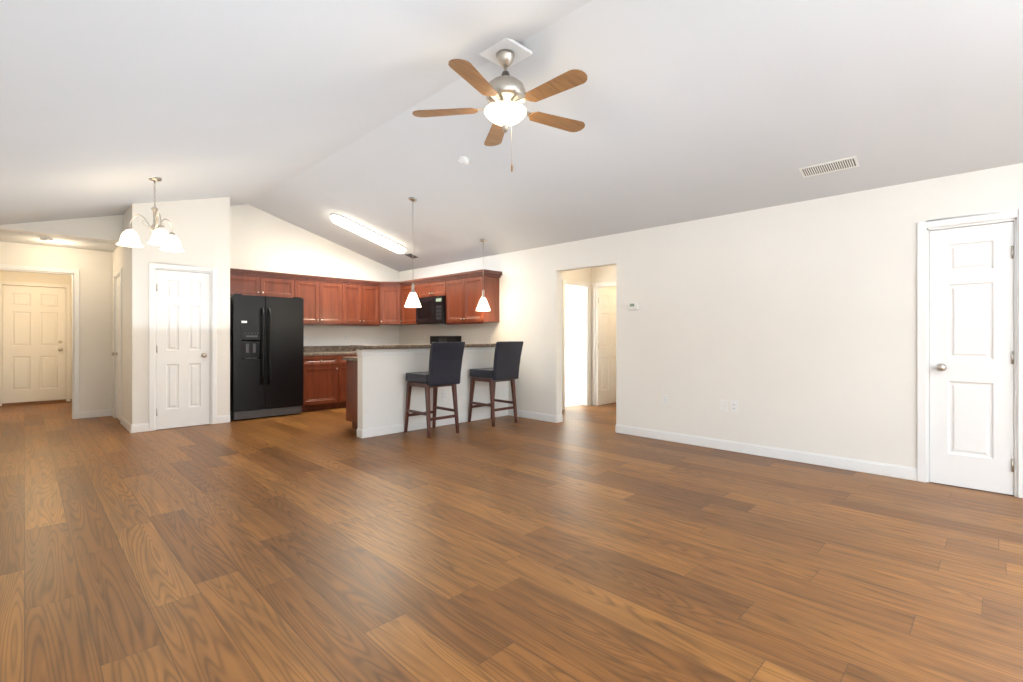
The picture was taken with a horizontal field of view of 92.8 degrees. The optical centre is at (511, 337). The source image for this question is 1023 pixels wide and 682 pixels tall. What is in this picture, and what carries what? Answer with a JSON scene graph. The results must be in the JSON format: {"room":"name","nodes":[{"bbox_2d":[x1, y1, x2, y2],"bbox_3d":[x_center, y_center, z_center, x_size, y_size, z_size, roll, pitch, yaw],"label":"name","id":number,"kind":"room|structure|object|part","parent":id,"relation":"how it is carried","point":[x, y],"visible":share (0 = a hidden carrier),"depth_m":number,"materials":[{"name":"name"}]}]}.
{"room":"living room","nodes":[
{"label":"living room","id":0,"kind":"room"},
{"bbox_2d":[0,402,1022,681],"bbox_3d":[-0.424,1.220,5.940,10.200,0.100,16.200,0,0,-45],"label":"floor","id":1,"kind":"structure","parent":0,"point":[582,544],"depth_m":2.56,"materials":[{"name":"laminate"}]},
{"bbox_2d":[230,293,303,419],"bbox_3d":[-3.735,0.271,7.299,0.960,1.758,0.815,0,0,-45],"label":"fridge","id":2,"kind":"object","parent":1,"relation":"on","point":[266,356],"visible":1,"depth_m":7.01,"materials":[{"name":"black metal"}]},
{"bbox_3d":[-3.626,0.130,6.917,0.373,1.098,0.120,0,0,-45],"label":"handle","id":3,"kind":"part","parent":2,"relation":"part of","materials":[{"name":"black plastic"}]},
{"bbox_2d":[301,355,357,411],"bbox_3d":[-2.697,0.732,8.464,2.116,0.880,0.673,0,0,-45],"label":"base cabinet","id":4,"kind":"object","parent":1,"relation":"on","point":[330,381],"depth_m":7.76,"materials":[{"name":"brown wood"}]},
{"bbox_2d":[304,346,348,355],"bbox_3d":[-2.709,0.221,8.471,2.125,0.142,0.644,0,0,-45],"label":"countertop","id":5,"kind":"structure","parent":4,"relation":"on","point":[324,350],"depth_m":8.24,"materials":[{"name":"stone"}]},
{"bbox_2d":[342,360,357,429],"bbox_3d":[-1.156,0.731,6.854,2.218,0.874,0.660,0,0,-45],"label":"base cabinet","id":6,"kind":"object","parent":1,"relation":"on","point":[349,368],"depth_m":6.17,"materials":[{"name":"brown wood"}]},
{"bbox_2d":[341,348,357,360],"bbox_3d":[-1.157,0.221,6.826,2.257,0.142,0.625,0,0,-45],"label":"countertop","id":7,"kind":"structure","parent":6,"relation":"on","point":[344,351],"depth_m":8.05,"materials":[{"name":"stone"}]},
{"bbox_2d":[404,342,464,437],"bbox_3d":[-0.941,0.613,5.933,0.472,1.115,0.628,0,0,-45],"label":"bar stool","id":8,"kind":"object","parent":1,"relation":"on","point":[445,362],"visible":0.98,"depth_m":5.78,"materials":[{"name":"black leather"}]},
{"bbox_3d":[-0.930,0.312,5.922,0.472,0.515,0.597,0,0,-45],"label":"seat","id":9,"kind":"part","parent":8,"relation":"part of","materials":[{"name":"leather"}]},
{"bbox_2d":[430,336,460,343],"bbox_3d":[-1.337,0.575,8.110,0.683,1.190,0.748,0,0,-45],"label":"range","id":10,"kind":"object","parent":1,"relation":"on","point":[445,338],"visible":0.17,"depth_m":8.23,"materials":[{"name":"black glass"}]},
{"bbox_2d":[468,341,522,426],"bbox_3d":[-0.220,0.613,6.654,0.472,1.115,0.628,0,0,-45],"label":"bar stool","id":11,"kind":"object","parent":1,"relation":"on","point":[507,358],"visible":1,"depth_m":6.50,"materials":[{"name":"black leather"}]},
{"bbox_3d":[-0.208,0.312,6.643,0.472,0.515,0.597,0,0,-45],"label":"seat","id":12,"kind":"part","parent":11,"relation":"part of","materials":[{"name":"leather"}]},
{"bbox_2d":[0,163,1022,467],"bbox_3d":[-0.382,-0.540,6.010,8.880,3.420,15.080,0,0,-45],"label":"wall","id":13,"kind":"structure","parent":0,"point":[792,325],"depth_m":5.46,"materials":[{"name":"paint"}]},
{"bbox_2d":[2,285,65,402],"bbox_3d":[-8.319,0.138,8.503,0.792,2.040,0.100,0,0,-45],"label":"entry door","id":14,"kind":"structure","parent":13,"relation":"in","point":[33,343],"depth_m":8.50,"materials":[{"name":"white wood"}]},
{"bbox_2d":[0,399,71,406],"bbox_3d":[-8.297,1.145,8.495,0.960,0.050,0.068,0,0,-45],"label":"trim","id":15,"kind":"structure","parent":13,"relation":"attached to","point":[32,403],"depth_m":8.49,"materials":[{"name":"brown wood"}]},
{"bbox_2d":[79,409,112,418],"bbox_3d":[-6.081,1.118,7.135,0.376,0.104,0.016,0,0,-45],"label":"baseboard","id":16,"kind":"structure","parent":13,"relation":"attached to","point":[104,412],"depth_m":7.12,"materials":[{"name":"white wood"}]},
{"bbox_2d":[111,276,119,419],"bbox_3d":[-5.517,0.155,6.828,0.100,2.017,0.620,0,0,-45],"label":"door","id":17,"kind":"structure","parent":13,"relation":"in","point":[117,353],"depth_m":6.93,"materials":[{"name":"white wood"}]},
{"bbox_2d":[121,417,134,432],"bbox_3d":[-4.937,1.118,6.243,0.019,0.104,0.876,0,0,-45],"label":"baseboard","id":18,"kind":"structure","parent":13,"relation":"attached to","point":[131,428],"depth_m":6.09,"materials":[{"name":"white wood"}]},
{"bbox_2d":[156,269,209,429],"bbox_3d":[-4.252,0.155,6.322,0.590,2.017,0.100,0,0,-45],"label":"pantry door","id":19,"kind":"structure","parent":13,"relation":"in","point":[182,349],"depth_m":6.32,"materials":[{"name":"white wood"}]},
{"bbox_2d":[230,268,297,297],"bbox_3d":[-3.918,-0.599,7.480,1.022,0.798,0.341,0,0,-45],"label":"upper cabinet","id":20,"kind":"object","parent":13,"relation":"attached to","point":[242,281],"depth_m":7.38,"materials":[{"name":"brown wood"}]},
{"bbox_2d":[298,274,341,324],"bbox_3d":[-3.277,-0.599,8.121,0.790,0.798,0.341,0,0,-45],"label":"upper cabinet","id":21,"kind":"object","parent":13,"relation":"attached to","point":[339,301],"depth_m":8.03,"materials":[{"name":"brown wood"}]},
{"bbox_2d":[342,278,381,325],"bbox_3d":[-2.750,-0.599,8.648,0.702,0.798,0.341,0,0,-45],"label":"upper cabinet","id":22,"kind":"object","parent":13,"relation":"attached to","point":[359,297],"depth_m":8.50,"materials":[{"name":"brown wood"}]},
{"bbox_2d":[378,281,401,323],"bbox_3d":[-2.185,-0.616,8.784,0.271,0.764,0.271,0,0,-45],"label":"upper cabinet","id":23,"kind":"object","parent":13,"relation":"attached to","point":[389,293],"depth_m":8.78,"materials":[{"name":"brown wood"}]},
{"bbox_2d":[398,280,417,324],"bbox_3d":[-1.674,-0.599,8.702,0.341,0.798,0.555,0,0,-45],"label":"upper cabinet","id":24,"kind":"object","parent":13,"relation":"attached to","point":[408,313],"depth_m":8.63,"materials":[{"name":"brown wood"}]},
{"bbox_2d":[349,343,495,348],"bbox_3d":[-0.952,0.116,6.501,2.427,0.045,0.320,0,0,-45],"label":"countertop","id":25,"kind":"structure","parent":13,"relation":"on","point":[402,346],"depth_m":5.92,"materials":[{"name":"stone"}]},
{"bbox_2d":[418,277,429,297],"bbox_3d":[-1.344,-0.599,8.372,0.341,0.798,0.380,0,0,-45],"label":"upper cabinet","id":26,"kind":"object","parent":13,"relation":"attached to","point":[424,284],"depth_m":8.26,"materials":[{"name":"brown wood"}]},
{"bbox_2d":[359,410,506,437],"bbox_3d":[-0.889,1.118,6.473,2.389,0.104,0.016,0,0,-45],"label":"baseboard","id":27,"kind":"structure","parent":13,"relation":"attached to","point":[397,428],"depth_m":6.17,"materials":[{"name":"white wood"}]},
{"bbox_2d":[430,276,457,324],"bbox_3d":[-1.075,-0.599,8.103,0.341,0.798,0.380,0,0,-45],"label":"upper cabinet","id":28,"kind":"object","parent":13,"relation":"attached to","point":[437,284],"depth_m":7.98,"materials":[{"name":"brown wood"}]},
{"bbox_2d":[416,296,446,324],"bbox_3d":[-1.248,-0.443,8.199,0.442,0.451,0.748,0,0,-45],"label":"microwave","id":29,"kind":"object","parent":28,"relation":"attached to","point":[431,311],"visible":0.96,"depth_m":8.00,"materials":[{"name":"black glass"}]},
{"bbox_2d":[446,269,501,324],"bbox_3d":[-0.624,-0.599,7.652,0.341,0.798,0.895,0,0,-45],"label":"upper cabinet","id":30,"kind":"object","parent":13,"relation":"attached to","point":[463,289],"depth_m":7.42,"materials":[{"name":"brown wood"}]},
{"bbox_2d":[0,209,1022,497],"bbox_3d":[-0.788,0.067,5.526,7.380,2.214,14.870,0,0,-45],"label":"trim","id":31,"kind":"structure","parent":13,"relation":"attached to","point":[590,335],"depth_m":6.08,"materials":[{"name":"white wood"}]},
{"bbox_2d":[507,409,558,422],"bbox_3d":[0.299,1.118,6.963,0.016,0.104,0.910,0,0,-45],"label":"baseboard","id":32,"kind":"structure","parent":13,"relation":"attached to","point":[520,413],"depth_m":6.91,"materials":[{"name":"white wood"}]},
{"bbox_2d":[597,287,615,404],"bbox_3d":[1.732,0.155,8.599,0.762,2.017,0.165,0,0,-45],"label":"door","id":33,"kind":"structure","parent":13,"relation":"in","point":[606,345],"depth_m":8.51,"materials":[{"name":"white wood"}]},
{"bbox_2d":[628,302,638,309],"bbox_3d":[1.451,-0.371,5.798,0.028,0.090,0.124,0,0,-45],"label":"thermostat","id":34,"kind":"object","parent":13,"relation":"attached to","point":[633,305],"visible":1,"depth_m":5.78,"materials":[{"name":"white plastic"}]},
{"bbox_2d":[662,395,667,404],"bbox_3d":[1.738,0.710,5.521,0.014,0.114,0.070,0,0,-45],"label":"outlet","id":35,"kind":"object","parent":13,"relation":"attached to","point":[664,399],"visible":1,"depth_m":5.52,"materials":[{"name":"white plastic"}]},
{"bbox_2d":[721,400,727,410],"bbox_3d":[2.206,0.710,5.053,0.014,0.114,0.070,0,0,-45],"label":"outlet","id":36,"kind":"object","parent":13,"relation":"attached to","point":[724,405],"visible":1,"depth_m":5.05,"materials":[{"name":"white plastic"}]},
{"bbox_2d":[731,401,737,412],"bbox_3d":[2.280,0.710,4.984,0.007,0.114,0.070,0,0,-45],"label":"outlet","id":37,"kind":"object","parent":13,"relation":"attached to","point":[734,406],"visible":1,"depth_m":4.98,"materials":[{"name":"white plastic"}]},
{"bbox_2d":[615,424,916,480],"bbox_3d":[2.289,1.118,4.973,0.016,0.104,2.869,0,0,-45],"label":"baseboard","id":38,"kind":"structure","parent":13,"relation":"attached to","point":[890,470],"depth_m":4.66,"materials":[{"name":"white wood"}]},
{"bbox_2d":[930,221,1013,494],"bbox_3d":[3.523,0.155,3.741,0.100,2.017,0.470,0,0,-45],"label":"door","id":39,"kind":"structure","parent":13,"relation":"in","point":[972,357],"depth_m":3.74,"materials":[{"name":"white wood"}]},
{"bbox_2d":[0,0,1022,271],"bbox_3d":[-0.368,-1.723,5.996,8.880,0.977,15.040,0,0,-45],"label":"ceiling","id":40,"kind":"structure","parent":0,"point":[298,114],"depth_m":3.55,"materials":[{"name":"paint"}]},
{"bbox_2d":[40,237,53,240],"bbox_3d":[-5.954,-1.252,6.237,0.132,0.036,0.132,0,0,-45],"label":"smoke detector","id":41,"kind":"object","parent":40,"relation":"attached to","point":[46,239],"visible":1,"depth_m":6.20,"materials":[{"name":"white plastic"}]},
{"bbox_2d":[116,178,184,251],"bbox_3d":[-3.659,-1.285,4.989,0.589,0.699,0.556,0,0,-45],"label":"chandelier","id":42,"kind":"object","parent":40,"relation":"hanging from","point":[163,237],"visible":0.98,"depth_m":4.96,"materials":[{"name":"white glass"}]},
{"bbox_3d":[-3.659,-1.014,4.989,0.589,0.157,0.556,0,0,-45],"label":"lamp shade","id":43,"kind":"part","parent":42,"relation":"part of","materials":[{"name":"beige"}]},
{"bbox_2d":[330,214,406,253],"bbox_3d":[-2.229,-1.615,7.698,1.291,0.438,0.270,0,0,-45],"label":"fluorescent ceiling light","id":44,"kind":"object","parent":40,"relation":"attached to","point":[358,229],"visible":1,"depth_m":7.58,"materials":[{"name":"white plastic"}]},
{"bbox_2d":[405,253,417,258],"bbox_3d":[-1.719,-1.395,8.373,0.165,0.053,0.170,0,0,-45],"label":"ceiling vent","id":45,"kind":"object","parent":40,"relation":"in","point":[410,255],"visible":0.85,"depth_m":8.36,"materials":[{"name":"grey metal"}]},
{"bbox_2d":[405,198,420,306],"bbox_3d":[-1.255,-1.073,6.198,0.210,1.376,0.210,0,0,-45],"label":"pendant light","id":46,"kind":"object","parent":40,"relation":"hanging from","point":[412,300],"visible":0.98,"depth_m":6.15,"materials":[{"name":"white glass"}]},
{"bbox_3d":[-1.255,-0.475,6.198,0.210,0.180,0.210,0,0,-45],"label":"lamp shade","id":47,"kind":"part","parent":46,"relation":"part of","materials":[{"name":"white glass"}]},
{"bbox_2d":[458,156,469,164],"bbox_3d":[-0.489,-1.824,5.034,0.129,0.064,0.132,0,0,-45],"label":"smoke detector","id":48,"kind":"object","parent":40,"relation":"attached to","point":[464,160],"visible":1,"depth_m":5.00,"materials":[{"name":"white plastic"}]},
{"bbox_2d":[476,239,489,310],"bbox_3d":[-0.409,-0.897,7.044,0.210,1.023,0.210,0,0,-45],"label":"pendant light","id":49,"kind":"object","parent":40,"relation":"hanging from","point":[483,305],"visible":0.98,"depth_m":7.00,"materials":[{"name":"white glass"}]},
{"bbox_3d":[-0.409,-0.475,7.044,0.210,0.180,0.210,0,0,-45],"label":"lamp shade","id":50,"kind":"part","parent":49,"relation":"part of","materials":[{"name":"white glass"}]},
{"bbox_2d":[412,38,587,171],"bbox_3d":[-0.002,-1.604,3.432,1.306,0.859,1.260,0,0,-45],"label":"ceiling fan","id":51,"kind":"object","parent":40,"relation":"hanging from","point":[506,94],"visible":1,"depth_m":3.38,"materials":[{"name":"brown wood"}]},
{"bbox_3d":[-0.042,-1.565,3.465,0.304,0.101,0.304,0,0,-45],"label":"lamp shade","id":52,"kind":"part","parent":51,"relation":"part of","materials":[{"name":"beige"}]},
{"bbox_2d":[799,156,859,177],"bbox_3d":[2.614,-1.401,4.014,0.145,0.048,0.400,0,0,-45],"label":"ceiling vent","id":53,"kind":"object","parent":40,"relation":"in","point":[832,166],"visible":1,"depth_m":4.00,"materials":[{"name":"white plastic"}]},
{"bbox_2d":[565,397,581,406],"bbox_3d":[0.520,1.167,8.793,1.830,0.006,1.500,0,0,-45],"label":"floor","id":54,"kind":"structure","parent":0,"point":[571,401],"depth_m":8.82,"materials":[{"name":"white"}]}
]}

